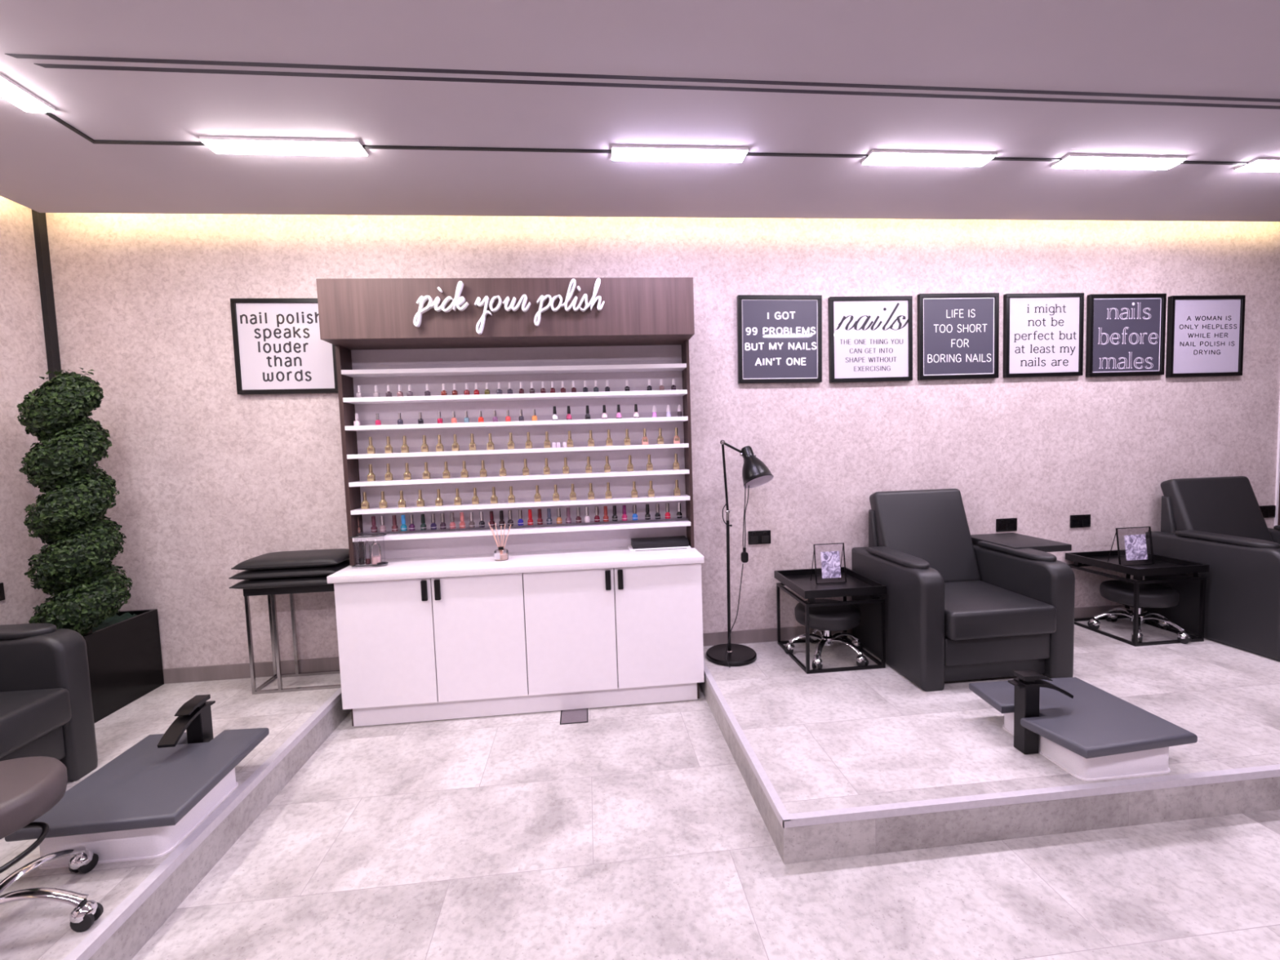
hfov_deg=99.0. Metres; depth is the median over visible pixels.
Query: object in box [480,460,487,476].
bottle
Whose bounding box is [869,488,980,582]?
chair back
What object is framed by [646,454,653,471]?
bottle
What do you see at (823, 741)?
raised platform
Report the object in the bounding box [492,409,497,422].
bottle
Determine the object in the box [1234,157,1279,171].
tube
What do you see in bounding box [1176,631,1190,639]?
caster
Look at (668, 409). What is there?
bottle
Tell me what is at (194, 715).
tap
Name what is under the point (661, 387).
bottle
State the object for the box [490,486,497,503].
bottle
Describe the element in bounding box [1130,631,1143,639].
caster
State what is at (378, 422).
bottle
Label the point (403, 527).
bottle
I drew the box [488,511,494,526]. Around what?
bottle
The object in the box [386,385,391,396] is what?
bottle
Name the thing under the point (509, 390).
bottle
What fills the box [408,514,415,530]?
bottle
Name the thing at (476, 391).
bottle
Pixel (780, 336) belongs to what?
framed print
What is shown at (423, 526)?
bottle
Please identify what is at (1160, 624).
caster
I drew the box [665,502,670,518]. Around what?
bottle
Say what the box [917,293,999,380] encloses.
framed print
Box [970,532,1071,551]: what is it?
tray
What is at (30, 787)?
stool
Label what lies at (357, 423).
bottle
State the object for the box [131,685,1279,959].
floor
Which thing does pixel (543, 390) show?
bottle
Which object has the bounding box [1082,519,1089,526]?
socket
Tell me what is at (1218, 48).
ceiling
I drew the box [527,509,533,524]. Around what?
bottle
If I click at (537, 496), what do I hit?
bottle
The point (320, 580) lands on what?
seat cushion
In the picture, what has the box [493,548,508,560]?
bottle
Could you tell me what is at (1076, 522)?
socket
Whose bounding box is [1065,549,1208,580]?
tray
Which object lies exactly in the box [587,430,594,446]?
bottle
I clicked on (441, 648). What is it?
base cabinet
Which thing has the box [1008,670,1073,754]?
tap
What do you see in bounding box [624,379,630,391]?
bottle
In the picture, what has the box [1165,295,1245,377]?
framed print
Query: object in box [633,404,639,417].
bottle
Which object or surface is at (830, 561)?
picture frame
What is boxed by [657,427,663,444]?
bottle
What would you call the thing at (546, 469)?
bottle
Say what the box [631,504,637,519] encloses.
bottle
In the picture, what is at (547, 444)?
bottle
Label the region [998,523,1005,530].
socket
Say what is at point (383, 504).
bottle
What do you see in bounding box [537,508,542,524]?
bottle
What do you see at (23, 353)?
wall
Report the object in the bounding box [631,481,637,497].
bottle
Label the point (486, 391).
bottle
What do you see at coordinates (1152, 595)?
stool
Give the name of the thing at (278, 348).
framed print
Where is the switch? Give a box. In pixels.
[740,547,748,562]
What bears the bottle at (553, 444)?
on the display shelf
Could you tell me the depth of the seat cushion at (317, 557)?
2.92 m
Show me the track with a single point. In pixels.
(50, 114)
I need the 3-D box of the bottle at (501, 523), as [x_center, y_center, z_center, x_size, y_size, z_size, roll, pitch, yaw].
[-0.810,0.224,3.200,0.034,0.092,0.034,-2,4,-6]
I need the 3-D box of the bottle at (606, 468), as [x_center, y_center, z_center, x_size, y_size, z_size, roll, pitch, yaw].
[-0.193,-0.094,3.222,0.037,0.096,0.036,-2,4,-8]
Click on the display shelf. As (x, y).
(418, 333)
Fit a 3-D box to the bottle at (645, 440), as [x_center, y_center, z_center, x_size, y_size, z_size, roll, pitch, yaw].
[0.029,-0.256,3.234,0.037,0.096,0.036,-2,4,-8]
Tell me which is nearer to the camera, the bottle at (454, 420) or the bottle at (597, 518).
the bottle at (454, 420)
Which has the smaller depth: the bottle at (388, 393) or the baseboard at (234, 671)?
the bottle at (388, 393)
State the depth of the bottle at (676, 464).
3.25 m
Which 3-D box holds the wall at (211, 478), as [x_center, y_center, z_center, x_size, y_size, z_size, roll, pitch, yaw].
[0.612,-0.271,3.477,7.910,2.950,0.100,-2,4,-6]
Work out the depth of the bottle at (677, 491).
3.25 m
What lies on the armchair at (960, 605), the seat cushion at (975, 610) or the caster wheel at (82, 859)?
the seat cushion at (975, 610)
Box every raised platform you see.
[0,673,351,959]
[698,617,1279,864]
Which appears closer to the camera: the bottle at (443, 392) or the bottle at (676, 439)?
the bottle at (443, 392)
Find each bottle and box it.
[353,413,360,426]
[355,385,363,397]
[357,538,364,564]
[360,492,369,509]
[364,538,370,564]
[366,436,375,453]
[367,464,375,481]
[370,515,377,532]
[370,539,382,564]
[373,385,379,396]
[375,413,381,425]
[378,491,387,508]
[379,515,386,532]
[384,435,392,453]
[384,463,392,480]
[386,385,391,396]
[391,515,398,531]
[396,384,403,396]
[397,412,403,424]
[398,490,405,507]
[400,435,408,453]
[400,514,407,531]
[403,462,411,479]
[406,384,413,395]
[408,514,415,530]
[416,489,424,506]
[417,412,423,423]
[420,513,426,529]
[421,435,428,452]
[422,462,431,479]
[424,384,431,395]
[430,513,436,529]
[435,435,444,451]
[435,488,443,506]
[437,411,443,423]
[440,383,447,395]
[440,512,446,528]
[442,461,450,478]
[449,512,455,528]
[451,411,457,422]
[451,434,459,451]
[452,383,457,395]
[453,488,462,505]
[459,511,465,528]
[460,461,468,477]
[463,383,470,395]
[463,410,469,422]
[468,433,476,450]
[469,511,475,528]
[471,487,479,504]
[473,382,479,395]
[478,410,484,422]
[479,511,484,527]
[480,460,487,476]
[484,382,490,394]
[486,433,494,449]
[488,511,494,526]
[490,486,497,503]
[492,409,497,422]
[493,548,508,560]
[496,382,502,394]
[498,510,504,526]
[499,459,506,476]
[505,409,511,421]
[506,382,512,394]
[507,432,515,448]
[507,486,515,502]
[507,510,513,525]
[517,509,523,525]
[518,408,524,421]
[519,382,524,393]
[522,458,528,475]
[524,431,532,448]
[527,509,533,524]
[529,382,534,393]
[532,408,537,421]
[533,484,541,502]
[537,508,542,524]
[540,382,546,393]
[543,431,551,448]
[543,457,550,474]
[546,508,552,524]
[550,381,555,392]
[551,442,555,448]
[552,406,558,420]
[552,484,559,501]
[556,507,562,524]
[560,381,565,392]
[562,457,569,474]
[565,507,571,523]
[566,405,572,419]
[566,431,573,447]
[569,484,576,500]
[571,381,576,392]
[575,506,581,523]
[582,380,587,391]
[584,506,590,522]
[585,405,590,419]
[585,456,591,473]
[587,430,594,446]
[587,483,594,499]
[593,380,598,391]
[594,506,599,521]
[601,404,607,418]
[603,506,608,521]
[604,380,609,391]
[604,455,610,472]
[605,429,612,445]
[605,482,611,498]
[612,505,617,520]
[616,404,622,418]
[622,505,627,520]
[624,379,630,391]
[624,429,631,445]
[626,455,633,471]
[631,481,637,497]
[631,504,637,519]
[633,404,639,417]
[641,428,648,444]
[644,503,650,519]
[646,379,652,391]
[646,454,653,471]
[648,480,654,497]
[652,404,656,417]
[654,503,660,519]
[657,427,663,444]
[658,378,664,390]
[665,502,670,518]
[666,404,671,417]
[671,378,675,390]
[672,453,679,469]
[673,427,679,444]
[673,479,680,496]
[676,502,682,518]
[677,404,681,416]
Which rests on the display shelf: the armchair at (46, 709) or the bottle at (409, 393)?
the bottle at (409, 393)
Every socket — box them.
[0,582,4,600]
[747,529,770,544]
[750,535,758,543]
[760,535,768,542]
[995,517,1017,531]
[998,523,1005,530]
[1070,514,1090,528]
[1072,519,1079,526]
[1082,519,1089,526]
[1259,505,1275,517]
[1261,510,1265,516]
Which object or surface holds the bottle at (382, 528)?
on the display shelf
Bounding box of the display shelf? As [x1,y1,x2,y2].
[315,277,694,565]
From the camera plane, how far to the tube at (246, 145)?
2.27 m
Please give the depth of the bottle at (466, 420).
3.12 m
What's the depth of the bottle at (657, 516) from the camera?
3.28 m
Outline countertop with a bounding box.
[326,546,704,583]
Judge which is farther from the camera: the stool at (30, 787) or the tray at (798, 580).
the tray at (798, 580)
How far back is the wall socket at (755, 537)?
3.47 m
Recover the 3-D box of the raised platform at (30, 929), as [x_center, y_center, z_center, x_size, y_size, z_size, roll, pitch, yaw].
[-2.119,1.429,0.260,1.523,0.156,5.960,-2,4,-6]
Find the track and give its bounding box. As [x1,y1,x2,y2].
[43,111,1248,164]
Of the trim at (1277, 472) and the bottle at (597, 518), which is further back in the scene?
the trim at (1277, 472)
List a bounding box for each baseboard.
[162,657,339,684]
[702,604,1143,646]
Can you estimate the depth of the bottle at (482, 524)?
3.18 m
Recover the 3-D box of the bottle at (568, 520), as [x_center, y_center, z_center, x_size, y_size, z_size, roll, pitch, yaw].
[-0.424,0.209,3.238,0.034,0.092,0.034,-3,4,-10]
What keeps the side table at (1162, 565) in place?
on the raised platform at (823, 741)
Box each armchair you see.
[0,622,97,781]
[851,488,1075,691]
[1143,475,1279,661]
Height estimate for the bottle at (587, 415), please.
0.084 m
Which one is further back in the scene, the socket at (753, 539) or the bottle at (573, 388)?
the socket at (753, 539)
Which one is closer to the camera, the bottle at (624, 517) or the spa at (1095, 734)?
the spa at (1095, 734)
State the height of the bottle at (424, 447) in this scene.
0.096 m
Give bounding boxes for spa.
[4,727,269,869]
[968,676,1197,781]
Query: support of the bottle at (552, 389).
on the display shelf
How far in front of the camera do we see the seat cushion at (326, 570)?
2.91 m
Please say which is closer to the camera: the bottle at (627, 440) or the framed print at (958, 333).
the bottle at (627, 440)
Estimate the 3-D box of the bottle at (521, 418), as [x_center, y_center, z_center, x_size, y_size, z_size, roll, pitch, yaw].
[-0.686,-0.372,3.156,0.030,0.071,0.030,-2,4,-8]
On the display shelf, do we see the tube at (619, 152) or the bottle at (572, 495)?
the bottle at (572, 495)
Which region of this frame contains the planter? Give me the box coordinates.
[82,608,164,723]
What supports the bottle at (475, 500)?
on the display shelf
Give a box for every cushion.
[0,688,71,758]
[228,559,350,579]
[229,574,330,589]
[231,548,349,569]
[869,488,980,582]
[944,580,1056,639]
[1160,475,1273,542]
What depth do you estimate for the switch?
3.23 m
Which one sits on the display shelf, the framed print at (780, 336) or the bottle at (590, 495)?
the bottle at (590, 495)
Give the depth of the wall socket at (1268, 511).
3.82 m
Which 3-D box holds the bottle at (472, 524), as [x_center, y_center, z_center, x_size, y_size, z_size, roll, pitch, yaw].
[-0.981,0.231,3.184,0.034,0.092,0.034,-2,4,-6]
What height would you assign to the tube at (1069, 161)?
0.026 m
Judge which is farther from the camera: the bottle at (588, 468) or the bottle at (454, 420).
the bottle at (588, 468)
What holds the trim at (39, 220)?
attached to the wall at (23, 353)
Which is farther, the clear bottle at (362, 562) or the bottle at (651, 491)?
the bottle at (651, 491)
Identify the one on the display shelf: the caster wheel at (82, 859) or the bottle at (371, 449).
the bottle at (371, 449)
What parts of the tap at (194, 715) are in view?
lever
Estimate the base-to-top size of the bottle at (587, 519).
0.092 m
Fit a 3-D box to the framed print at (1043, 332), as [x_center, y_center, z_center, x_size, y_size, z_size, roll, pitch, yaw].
[2.638,-0.945,3.571,0.548,0.536,0.029,-2,4,-6]
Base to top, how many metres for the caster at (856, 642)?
0.049 m
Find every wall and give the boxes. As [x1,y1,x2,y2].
[0,195,53,625]
[45,213,1279,668]
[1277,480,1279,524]
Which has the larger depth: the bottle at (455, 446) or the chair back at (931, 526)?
the chair back at (931, 526)
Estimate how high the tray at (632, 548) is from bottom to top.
0.010 m
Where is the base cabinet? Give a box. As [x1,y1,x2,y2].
[333,563,704,726]
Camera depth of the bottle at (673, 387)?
3.22 m
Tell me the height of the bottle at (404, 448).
0.096 m
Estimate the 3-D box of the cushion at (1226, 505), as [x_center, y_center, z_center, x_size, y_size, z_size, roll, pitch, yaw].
[3.798,0.275,3.585,0.574,0.578,0.285,-2,4,-6]
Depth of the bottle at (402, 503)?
3.10 m
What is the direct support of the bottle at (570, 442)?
on the display shelf
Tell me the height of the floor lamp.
1.306 m
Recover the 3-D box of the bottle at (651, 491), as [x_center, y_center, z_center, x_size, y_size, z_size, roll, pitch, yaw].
[0.066,0.052,3.247,0.037,0.096,0.036,-2,4,-4]
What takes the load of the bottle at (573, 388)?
on the display shelf
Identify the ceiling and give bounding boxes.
[0,0,1279,222]
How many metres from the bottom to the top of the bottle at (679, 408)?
0.075 m
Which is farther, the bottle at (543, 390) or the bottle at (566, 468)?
the bottle at (566, 468)
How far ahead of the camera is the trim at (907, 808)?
1.95 m
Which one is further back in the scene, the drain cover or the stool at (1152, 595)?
the stool at (1152, 595)
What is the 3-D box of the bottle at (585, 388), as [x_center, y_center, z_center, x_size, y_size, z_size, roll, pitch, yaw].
[-0.318,-0.541,3.182,0.029,0.072,0.023,-2,4,-4]
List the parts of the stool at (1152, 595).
leg, leg, seat plate, seat, leg, leg, leg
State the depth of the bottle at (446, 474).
3.12 m
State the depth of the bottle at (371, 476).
3.08 m
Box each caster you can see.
[785,642,795,649]
[812,657,822,666]
[851,639,861,646]
[856,655,866,662]
[1088,618,1100,625]
[1106,614,1117,619]
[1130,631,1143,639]
[1157,620,1169,626]
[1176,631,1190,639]
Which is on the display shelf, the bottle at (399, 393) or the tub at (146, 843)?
the bottle at (399, 393)
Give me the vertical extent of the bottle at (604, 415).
0.084 m
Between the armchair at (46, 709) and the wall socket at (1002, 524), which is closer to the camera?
the armchair at (46, 709)
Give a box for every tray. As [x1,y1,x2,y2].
[627,545,690,551]
[773,566,886,603]
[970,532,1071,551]
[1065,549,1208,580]
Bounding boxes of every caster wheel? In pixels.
[68,849,93,869]
[69,899,97,923]
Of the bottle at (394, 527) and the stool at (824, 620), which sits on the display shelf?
the bottle at (394, 527)
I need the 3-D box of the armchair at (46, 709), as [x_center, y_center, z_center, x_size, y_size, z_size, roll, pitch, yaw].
[-2.650,0.788,1.856,0.816,0.951,0.842,-2,4,-6]
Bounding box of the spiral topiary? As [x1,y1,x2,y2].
[16,367,132,635]
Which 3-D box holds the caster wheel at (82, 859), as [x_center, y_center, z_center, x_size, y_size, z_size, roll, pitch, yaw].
[-1.768,1.201,1.729,0.057,0.049,0.055,-2,4,-6]
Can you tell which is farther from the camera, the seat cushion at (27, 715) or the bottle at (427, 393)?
the bottle at (427, 393)
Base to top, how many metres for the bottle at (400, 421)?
0.071 m
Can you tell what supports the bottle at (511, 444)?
on the display shelf
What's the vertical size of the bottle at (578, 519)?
0.092 m
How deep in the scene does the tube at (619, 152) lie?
2.43 m
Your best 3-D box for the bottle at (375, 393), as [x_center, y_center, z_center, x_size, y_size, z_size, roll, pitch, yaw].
[-1.481,-0.495,3.069,0.029,0.072,0.023,-2,4,-1]
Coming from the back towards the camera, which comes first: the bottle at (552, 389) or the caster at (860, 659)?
the bottle at (552, 389)
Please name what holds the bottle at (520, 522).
on the display shelf
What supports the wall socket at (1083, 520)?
attached to the wall at (211, 478)
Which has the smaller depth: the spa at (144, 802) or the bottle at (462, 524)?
the spa at (144, 802)
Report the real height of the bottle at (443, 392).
0.072 m
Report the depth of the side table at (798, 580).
3.10 m
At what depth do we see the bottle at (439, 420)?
3.10 m
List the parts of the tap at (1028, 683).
lever, spout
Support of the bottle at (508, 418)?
on the display shelf
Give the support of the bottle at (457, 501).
on the display shelf
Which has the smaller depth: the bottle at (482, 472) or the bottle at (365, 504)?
the bottle at (365, 504)
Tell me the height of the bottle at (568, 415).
0.084 m
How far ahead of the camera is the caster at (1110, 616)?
3.66 m
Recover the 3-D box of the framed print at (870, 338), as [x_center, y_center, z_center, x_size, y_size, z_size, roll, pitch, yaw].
[1.461,-0.889,3.458,0.545,0.531,0.029,-2,4,-6]
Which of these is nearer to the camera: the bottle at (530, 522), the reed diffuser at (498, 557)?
the reed diffuser at (498, 557)
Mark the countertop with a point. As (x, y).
(406, 568)
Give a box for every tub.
[39,767,235,866]
[1004,712,1168,778]
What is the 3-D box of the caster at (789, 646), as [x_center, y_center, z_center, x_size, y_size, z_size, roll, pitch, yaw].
[0.909,1.010,3.311,0.056,0.049,0.055,-2,4,-6]
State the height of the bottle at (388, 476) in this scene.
0.096 m
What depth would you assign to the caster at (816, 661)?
3.06 m
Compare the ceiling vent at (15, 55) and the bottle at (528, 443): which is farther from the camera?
the bottle at (528, 443)
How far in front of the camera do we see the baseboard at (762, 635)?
3.52 m
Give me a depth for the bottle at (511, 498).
3.16 m
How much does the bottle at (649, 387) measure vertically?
0.072 m
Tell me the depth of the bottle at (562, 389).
3.16 m
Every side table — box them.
[773,566,886,674]
[1065,549,1208,646]
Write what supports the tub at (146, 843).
in the spa at (144, 802)
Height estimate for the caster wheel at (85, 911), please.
0.049 m
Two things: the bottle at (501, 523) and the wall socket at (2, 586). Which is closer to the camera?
the wall socket at (2, 586)
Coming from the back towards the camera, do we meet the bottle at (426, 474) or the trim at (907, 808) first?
the bottle at (426, 474)
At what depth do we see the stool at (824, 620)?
3.13 m
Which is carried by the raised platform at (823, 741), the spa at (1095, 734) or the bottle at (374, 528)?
the spa at (1095, 734)
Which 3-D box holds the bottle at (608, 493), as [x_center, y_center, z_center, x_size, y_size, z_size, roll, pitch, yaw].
[-0.186,0.062,3.222,0.037,0.096,0.036,-2,4,-2]
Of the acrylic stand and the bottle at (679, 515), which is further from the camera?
the bottle at (679, 515)
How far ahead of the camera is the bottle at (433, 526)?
3.15 m
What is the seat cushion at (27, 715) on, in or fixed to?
on the armchair at (46, 709)
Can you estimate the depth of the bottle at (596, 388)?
3.18 m
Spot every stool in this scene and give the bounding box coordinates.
[0,755,103,932]
[784,599,868,669]
[1087,579,1191,644]
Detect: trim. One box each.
[31,209,62,381]
[63,687,342,959]
[703,661,791,829]
[780,764,1279,828]
[1274,394,1279,525]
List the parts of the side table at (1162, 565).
leg, leg, frame, frame, leg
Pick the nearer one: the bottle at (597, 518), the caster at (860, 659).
the caster at (860, 659)
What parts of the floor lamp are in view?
arm, cord, lamp shade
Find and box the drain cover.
[560,708,587,724]
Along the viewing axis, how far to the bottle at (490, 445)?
3.14 m
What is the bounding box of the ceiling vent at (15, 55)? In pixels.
[4,53,1279,109]
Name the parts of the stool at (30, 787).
lever, seat, leg, leg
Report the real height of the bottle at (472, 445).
0.096 m
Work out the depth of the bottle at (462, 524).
3.17 m
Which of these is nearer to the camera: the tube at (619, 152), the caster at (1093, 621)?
the tube at (619, 152)
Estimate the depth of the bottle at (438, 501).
3.12 m
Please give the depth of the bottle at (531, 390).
3.14 m
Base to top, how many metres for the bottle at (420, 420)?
0.071 m
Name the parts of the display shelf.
panel, shelf, shelf, shelf, shelf, panel, shelf, shelf, shelf, panel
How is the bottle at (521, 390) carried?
on the display shelf
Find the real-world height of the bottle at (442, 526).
0.092 m
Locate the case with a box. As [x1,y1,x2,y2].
[627,535,690,551]
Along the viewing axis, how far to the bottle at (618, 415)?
3.20 m
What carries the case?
on the countertop
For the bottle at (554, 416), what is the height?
0.084 m
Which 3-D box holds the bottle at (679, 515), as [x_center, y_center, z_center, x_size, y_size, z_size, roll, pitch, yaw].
[0.237,0.183,3.302,0.034,0.092,0.034,-2,4,1]
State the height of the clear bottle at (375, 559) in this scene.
0.136 m
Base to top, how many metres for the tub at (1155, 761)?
0.122 m
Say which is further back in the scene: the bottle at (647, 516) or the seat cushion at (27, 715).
the bottle at (647, 516)
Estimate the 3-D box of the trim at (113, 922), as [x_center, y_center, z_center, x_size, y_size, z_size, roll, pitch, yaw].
[-1.379,1.335,0.328,0.034,0.032,5.960,-2,4,-6]
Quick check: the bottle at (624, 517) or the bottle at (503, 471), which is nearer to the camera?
the bottle at (503, 471)
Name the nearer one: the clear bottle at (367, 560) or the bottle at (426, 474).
the clear bottle at (367, 560)
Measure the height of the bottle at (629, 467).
0.096 m
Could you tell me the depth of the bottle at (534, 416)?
3.15 m
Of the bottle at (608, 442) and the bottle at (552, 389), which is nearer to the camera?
the bottle at (552, 389)
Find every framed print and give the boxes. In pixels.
[230,297,337,395]
[737,294,822,383]
[827,295,912,382]
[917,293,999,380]
[1003,293,1084,377]
[1085,293,1166,377]
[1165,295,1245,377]
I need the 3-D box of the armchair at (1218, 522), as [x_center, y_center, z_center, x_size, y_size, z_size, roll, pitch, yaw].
[3.831,0.477,3.333,0.842,0.951,0.816,-2,4,-6]
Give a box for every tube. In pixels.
[0,73,55,112]
[199,136,368,155]
[611,144,748,162]
[862,150,995,166]
[1051,153,1186,169]
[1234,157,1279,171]
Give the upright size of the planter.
0.444 m
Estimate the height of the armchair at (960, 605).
0.951 m
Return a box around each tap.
[156,694,215,747]
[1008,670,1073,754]
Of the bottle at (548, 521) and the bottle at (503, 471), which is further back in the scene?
the bottle at (548, 521)
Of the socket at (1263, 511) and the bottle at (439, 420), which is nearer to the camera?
the bottle at (439, 420)
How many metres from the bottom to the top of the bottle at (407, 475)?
0.096 m
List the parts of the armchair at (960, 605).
arm, apron panel, arm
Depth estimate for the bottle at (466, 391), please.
3.11 m
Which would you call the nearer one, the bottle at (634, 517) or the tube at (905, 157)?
the tube at (905, 157)
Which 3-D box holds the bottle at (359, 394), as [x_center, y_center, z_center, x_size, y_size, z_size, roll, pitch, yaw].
[-1.571,-0.491,3.060,0.029,0.072,0.023,-2,4,-3]
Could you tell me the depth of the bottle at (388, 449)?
3.08 m
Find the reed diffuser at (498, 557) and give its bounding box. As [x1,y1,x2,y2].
[488,522,511,560]
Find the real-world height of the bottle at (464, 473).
0.096 m
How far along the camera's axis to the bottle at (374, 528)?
3.12 m
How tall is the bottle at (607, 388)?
0.072 m
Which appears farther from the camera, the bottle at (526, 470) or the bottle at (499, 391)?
the bottle at (526, 470)
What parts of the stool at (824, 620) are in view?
leg, leg, leg, seat, leg, leg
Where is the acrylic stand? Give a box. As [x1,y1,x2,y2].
[349,533,388,566]
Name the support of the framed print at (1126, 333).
attached to the wall at (211, 478)
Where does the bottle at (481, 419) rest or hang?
on the display shelf
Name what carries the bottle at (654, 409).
on the display shelf
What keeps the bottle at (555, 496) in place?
on the display shelf
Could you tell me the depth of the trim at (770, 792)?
2.28 m
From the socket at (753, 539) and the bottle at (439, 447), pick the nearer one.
the bottle at (439, 447)
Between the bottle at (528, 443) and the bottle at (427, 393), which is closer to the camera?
the bottle at (427, 393)
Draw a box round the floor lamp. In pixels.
[706,440,773,667]
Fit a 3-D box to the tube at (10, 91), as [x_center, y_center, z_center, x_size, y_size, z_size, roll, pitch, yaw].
[-2.168,-1.333,1.700,0.100,0.026,0.609,-2,4,-6]
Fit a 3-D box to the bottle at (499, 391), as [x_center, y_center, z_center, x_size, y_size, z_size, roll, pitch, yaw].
[-0.807,-0.521,3.135,0.029,0.072,0.023,-2,4,0]
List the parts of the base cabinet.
door, handle, handle, door, door, handle, handle, door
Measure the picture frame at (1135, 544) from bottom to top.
0.235 m
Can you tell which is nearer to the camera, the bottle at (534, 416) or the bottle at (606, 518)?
the bottle at (534, 416)
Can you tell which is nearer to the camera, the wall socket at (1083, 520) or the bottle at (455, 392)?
the bottle at (455, 392)
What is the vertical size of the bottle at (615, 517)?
0.092 m
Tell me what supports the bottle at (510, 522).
on the display shelf
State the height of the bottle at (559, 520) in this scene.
0.092 m
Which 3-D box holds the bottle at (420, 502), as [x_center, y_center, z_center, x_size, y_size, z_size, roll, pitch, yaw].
[-1.254,0.104,3.119,0.037,0.096,0.036,-2,4,0]

